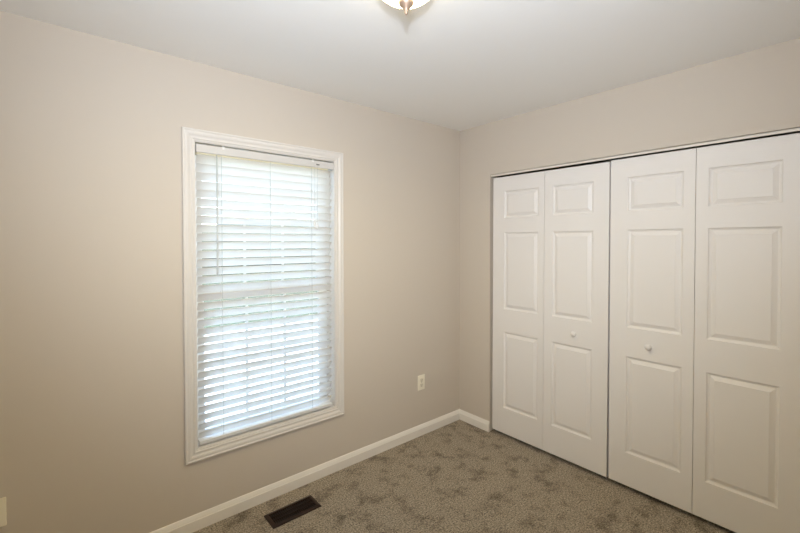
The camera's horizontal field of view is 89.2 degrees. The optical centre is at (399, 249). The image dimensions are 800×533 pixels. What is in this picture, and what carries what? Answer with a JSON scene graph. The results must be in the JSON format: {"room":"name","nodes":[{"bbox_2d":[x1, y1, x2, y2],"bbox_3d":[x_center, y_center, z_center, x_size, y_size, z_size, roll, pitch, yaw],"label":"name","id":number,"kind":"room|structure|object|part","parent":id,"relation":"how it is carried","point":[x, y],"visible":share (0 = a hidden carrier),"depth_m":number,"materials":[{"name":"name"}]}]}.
{"room":"empty bedroom","nodes":[
{"label":"empty bedroom","id":0,"kind":"room"},
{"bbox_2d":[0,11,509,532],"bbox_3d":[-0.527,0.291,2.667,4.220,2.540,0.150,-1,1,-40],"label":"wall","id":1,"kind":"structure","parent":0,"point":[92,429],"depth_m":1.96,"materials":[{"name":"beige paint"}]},
{"bbox_2d":[0,497,6,526],"bbox_3d":[-1.638,1.072,1.636,0.072,0.117,0.009,-1,1,-40],"label":"wall outlet","id":2,"kind":"object","parent":1,"relation":"attached to","point":[3,514],"visible":1,"depth_m":1.65,"materials":[{"name":"beige plastic"}]},
{"bbox_2d":[181,127,343,464],"bbox_3d":[-0.788,0.238,2.433,0.954,1.727,0.168,-1,1,-40],"label":"window","id":3,"kind":"structure","parent":1,"relation":"in","point":[194,452],"depth_m":2.30,"materials":[{"name":"white paint"}]},
{"bbox_3d":[-0.829,-0.154,2.474,0.826,0.817,0.022,-1,1,-40],"label":"sash","id":4,"kind":"part","parent":3,"relation":"part of","materials":[{"name":"white plastic"}]},
{"bbox_3d":[-0.811,0.626,2.469,0.826,0.822,0.022,-1,1,-40],"label":"sash","id":5,"kind":"part","parent":3,"relation":"part of","materials":[{"name":"white plastic"}]},
{"bbox_2d":[195,144,333,444],"bbox_3d":[-0.755,0.234,2.396,0.822,1.584,0.070,-1,1,-40],"label":"window blind","id":6,"kind":"object","parent":3,"relation":"attached to","point":[307,182],"visible":0.94,"depth_m":2.35,"materials":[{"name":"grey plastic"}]},
{"bbox_3d":[-0.975,0.257,2.216,0.002,1.524,0.038,-1,1,-40],"label":"ladder cord","id":7,"kind":"part","parent":6,"relation":"part of","materials":[{"name":"white fabric"}]},
{"bbox_3d":[-0.763,1.018,2.412,0.802,0.016,0.050,-1,1,-40],"label":"rail","id":8,"kind":"part","parent":6,"relation":"part of","materials":[{"name":"white plastic"}]},
{"bbox_3d":[-0.767,0.254,2.392,0.002,1.524,0.038,-1,1,-40],"label":"ladder cord","id":9,"kind":"part","parent":6,"relation":"part of","materials":[{"name":"white fabric"}]},
{"bbox_3d":[-0.564,0.251,2.563,0.002,1.524,0.038,-1,1,-40],"label":"ladder cord","id":10,"kind":"part","parent":6,"relation":"part of","materials":[{"name":"white fabric"}]},
{"bbox_3d":[-0.519,-0.345,2.553,0.002,0.360,0.007,0,1,5],"label":"lift cord","id":11,"kind":"part","parent":6,"relation":"part of","materials":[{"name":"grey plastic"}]},
{"bbox_2d":[150,409,459,532],"bbox_3d":[-0.728,1.425,2.408,3.250,0.081,0.014,-1,1,-40],"label":"baseboard","id":12,"kind":"structure","parent":1,"relation":"attached to","point":[203,519],"depth_m":2.48,"materials":[{"name":"white paint"}]},
{"bbox_2d":[418,374,424,390],"bbox_3d":[0.167,1.040,3.162,0.072,0.117,0.009,-1,1,-40],"label":"wall outlet","id":13,"kind":"object","parent":1,"relation":"attached to","point":[421,378],"visible":1,"depth_m":3.16,"materials":[{"name":"beige plastic"}]},
{"bbox_2d":[0,0,799,130],"bbox_3d":[0.315,-1.037,1.647,4.220,0.150,2.760,-1,1,-40],"label":"ceiling","id":14,"kind":"structure","parent":0,"point":[459,65],"depth_m":1.88,"materials":[{"name":"white paint"}]},
{"bbox_2d":[383,0,428,14],"bbox_3d":[0.021,-0.876,1.377,0.256,0.161,0.256,-1,1,-40],"label":"ceiling lamp","id":15,"kind":"object","parent":14,"relation":"attached to","point":[405,5],"visible":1,"depth_m":1.38,"materials":[{"name":"white glass"}]},
{"bbox_3d":[0.021,-0.886,1.377,0.240,0.098,0.240,-1,1,-40],"label":"lamp shade","id":16,"kind":"part","parent":15,"relation":"part of","materials":[{"name":"white glass"}]},
{"bbox_2d":[193,419,735,532],"bbox_3d":[0.317,1.538,1.693,4.220,0.120,2.760,-1,1,-40],"label":"floor","id":17,"kind":"structure","parent":0,"point":[459,476],"depth_m":2.39,"materials":[{"name":"beige carpet"}]},
{"bbox_2d":[264,495,320,528],"bbox_3d":[-0.597,1.462,2.269,0.285,0.010,0.129,-1,1,-40],"label":"floor vent","id":18,"kind":"object","parent":17,"relation":"in","point":[294,510],"visible":1,"depth_m":2.26,"materials":[{"name":"brown metal"}]},
{"bbox_2d":[270,497,316,522],"bbox_3d":[-0.597,1.462,2.269,0.247,0.007,0.090,-1,1,-40],"label":"grille","id":19,"kind":"object","parent":18,"relation":"attached to","point":[294,510],"depth_m":2.26,"materials":[{"name":"brown metal"}]},
{"bbox_2d":[459,38,799,430],"bbox_3d":[1.345,0.291,2.541,0.115,2.540,2.460,-1,1,-40],"label":"wall","id":20,"kind":"structure","parent":0,"point":[757,91],"depth_m":2.55,"materials":[{"name":"beige paint"}]},
{"bbox_2d":[460,409,489,431],"bbox_3d":[1.297,1.421,2.519,0.014,0.081,2.460,-1,1,-40],"label":"baseboard","id":21,"kind":"structure","parent":20,"relation":"attached to","point":[481,423],"depth_m":3.32,"materials":[{"name":"white paint"}]},
{"bbox_2d":[491,127,799,176],"bbox_3d":[1.310,-0.564,2.516,0.034,0.016,1.800,-1,1,-40],"label":"closet track","id":22,"kind":"object","parent":20,"relation":"attached to","point":[796,128],"visible":1,"depth_m":2.28,"materials":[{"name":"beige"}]},
{"bbox_2d":[492,161,610,476],"bbox_3d":[1.017,0.436,2.866,0.073,1.983,0.875,-1,1,-40],"label":"door","id":23,"kind":"structure","parent":22,"relation":"hanging from","point":[551,228],"depth_m":2.80,"materials":[{"name":"white paint"}]},
{"bbox_2d":[608,133,799,532],"bbox_3d":[1.589,0.445,2.190,0.073,1.987,0.875,-1,1,-40],"label":"door","id":24,"kind":"structure","parent":22,"relation":"hanging from","point":[704,346],"depth_m":2.13,"materials":[{"name":"white paint"}]},
{"bbox_3d":[1.437,0.567,2.343,0.035,0.034,0.034,-1,1,-40],"label":"knob","id":25,"kind":"part","parent":24,"relation":"part of","materials":[{"name":"white paint"}]},
{"label":"outside","id":26,"kind":"structure","parent":0,"visible":0},
{"bbox_2d":[202,270,317,327],"bbox_3d":[-21.123,1.608,29.051,60.000,0.300,53.000,-1,1,-40],"label":"lawn","id":27,"kind":"structure","parent":26,"point":[300,270],"depth_m":12.90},
{"bbox_2d":[202,224,315,267],"bbox_3d":[-15.171,-0.347,21.974,52.001,3.872,4.891,-1,1,-40],"label":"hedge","id":28,"kind":"object","parent":27,"relation":"on","point":[218,224],"visible":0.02,"depth_m":25.43,"materials":[{"name":"green plant"}]},
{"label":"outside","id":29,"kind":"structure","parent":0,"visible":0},
{"bbox_2d":[204,319,317,421],"bbox_3d":[-1.816,1.994,6.223,60.000,0.310,6.800,-1,1,-40],"label":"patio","id":30,"kind":"structure","parent":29,"point":[243,362],"depth_m":6.05,"materials":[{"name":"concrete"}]}
]}

